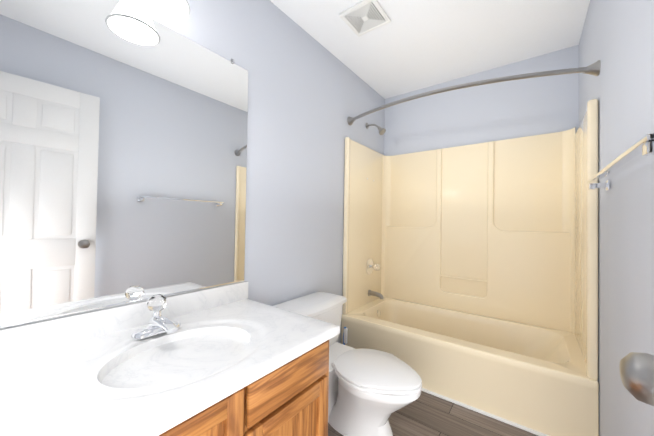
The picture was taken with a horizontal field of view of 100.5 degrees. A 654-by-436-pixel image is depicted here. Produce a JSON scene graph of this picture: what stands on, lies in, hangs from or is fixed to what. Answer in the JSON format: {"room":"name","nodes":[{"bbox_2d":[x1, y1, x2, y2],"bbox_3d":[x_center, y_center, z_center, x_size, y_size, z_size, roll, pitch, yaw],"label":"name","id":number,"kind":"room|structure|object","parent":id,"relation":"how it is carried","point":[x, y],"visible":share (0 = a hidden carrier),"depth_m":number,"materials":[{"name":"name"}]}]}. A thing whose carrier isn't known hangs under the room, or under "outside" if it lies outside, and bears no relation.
{"room":"bathroom","nodes":[
{"label":"bathroom","id":0,"kind":"room"},
{"bbox_2d":[3,0,384,342],"bbox_3d":[-0.308,-0.078,1.779,0.120,2.440,3.090,0,-1,37],"label":"wall","id":1,"kind":"structure","parent":0,"point":[308,95],"depth_m":1.76,"materials":[{"name":"paint"}]},
{"bbox_2d":[0,0,247,328],"bbox_3d":[-0.771,-0.252,1.055,0.010,1.171,1.090,0,-1,37],"label":"mirror","id":2,"kind":"object","parent":1,"relation":"attached to","point":[123,145],"visible":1,"depth_m":1.01,"materials":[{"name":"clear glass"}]},
{"bbox_2d":[135,0,189,20],"bbox_3d":[-0.638,-0.938,1.036,0.242,0.254,0.195,0,-1,37],"label":"sconce","id":3,"kind":"object","parent":1,"relation":"attached to","point":[175,10],"visible":1,"depth_m":1.09,"materials":[{"name":"white glass"}]},
{"bbox_2d":[366,123,385,134],"bbox_3d":[0.456,-0.833,2.526,0.192,0.140,0.068,0,-1,37],"label":"shower head","id":4,"kind":"object","parent":1,"relation":"attached to","point":[382,131],"visible":1,"depth_m":2.50},
{"bbox_2d":[347,60,600,124],"bbox_3d":[0.747,-0.795,1.810,1.539,0.151,0.249,0,-1,37],"label":"rail","id":5,"kind":"object","parent":1,"relation":"attached to","point":[593,69],"visible":0.96,"depth_m":1.53,"materials":[{"name":"silver metal"}]},
{"bbox_2d":[270,0,589,98],"bbox_3d":[0.367,-1.325,1.302,1.764,0.060,3.090,0,-1,37],"label":"ceiling","id":6,"kind":"structure","parent":0,"point":[412,45],"depth_m":1.91,"materials":[{"name":"paint"}]},
{"bbox_2d":[339,0,390,36],"bbox_3d":[0.245,-1.282,1.742,0.244,0.016,0.244,0,-1,37],"label":"fan","id":7,"kind":"object","parent":6,"relation":"attached to","point":[363,17],"visible":1,"depth_m":1.73,"materials":[{"name":"white plastic"}]},
{"bbox_2d":[328,391,537,435],"bbox_3d":[0.329,1.174,1.266,1.764,0.060,3.090,0,-1,37],"label":"floor","id":8,"kind":"structure","parent":0,"point":[425,414],"depth_m":1.53,"materials":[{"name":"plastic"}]},
{"bbox_2d":[0,281,339,435],"bbox_3d":[-0.538,0.708,0.855,0.624,0.833,1.123,0,-1,37],"label":"bathroom vanity","id":9,"kind":"object","parent":8,"relation":"on","point":[230,360],"visible":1,"depth_m":0.84,"materials":[{"name":"white stone"}]},
{"bbox_2d":[343,327,347,344],"bbox_3d":[0.138,1.006,2.143,0.050,0.296,0.040,0,-1,37],"label":"toilet brush","id":10,"kind":"object","parent":8,"relation":"on","point":[345,335],"visible":0.52,"depth_m":2.13,"materials":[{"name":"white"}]},
{"bbox_2d":[273,291,421,435],"bbox_3d":[0.118,0.836,1.546,0.828,0.617,0.500,0,-1,37],"label":"toilet","id":11,"kind":"object","parent":8,"relation":"on","point":[370,391],"visible":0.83,"depth_m":1.41,"materials":[{"name":"white ceramic"}]},
{"bbox_2d":[341,99,598,435],"bbox_3d":[0.959,0.251,2.095,1.518,1.830,0.801,0,-1,37],"label":"bathtub","id":12,"kind":"object","parent":8,"relation":"on","point":[470,277],"visible":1,"depth_m":2.13,"materials":[{"name":"beige plastic"}]},
{"bbox_2d":[384,45,578,155],"bbox_3d":[1.243,-0.044,2.469,1.524,2.440,0.120,0,-1,37],"label":"wall","id":13,"kind":"structure","parent":0,"point":[511,109],"depth_m":2.31,"materials":[{"name":"paint"}]},
{"bbox_2d":[579,0,653,435],"bbox_3d":[1.004,-0.073,0.789,0.120,2.440,3.090,0,-1,37],"label":"wall","id":14,"kind":"structure","parent":0,"point":[617,39],"depth_m":1.00,"materials":[{"name":"paint"}]},
{"bbox_2d":[587,133,653,190],"bbox_3d":[0.963,-0.151,0.891,0.068,0.046,0.810,0,-1,37],"label":"towel rail","id":15,"kind":"object","parent":14,"relation":"attached to","point":[644,145],"visible":0.98,"depth_m":0.76,"materials":[{"name":"silver metal"}]},
{"bbox_2d":[619,352,653,405],"bbox_3d":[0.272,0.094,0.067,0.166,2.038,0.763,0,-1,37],"label":"door knob","id":16,"kind":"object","parent":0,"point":[636,369],"depth_m":0.34,"materials":[{"name":"metal"}]}
]}

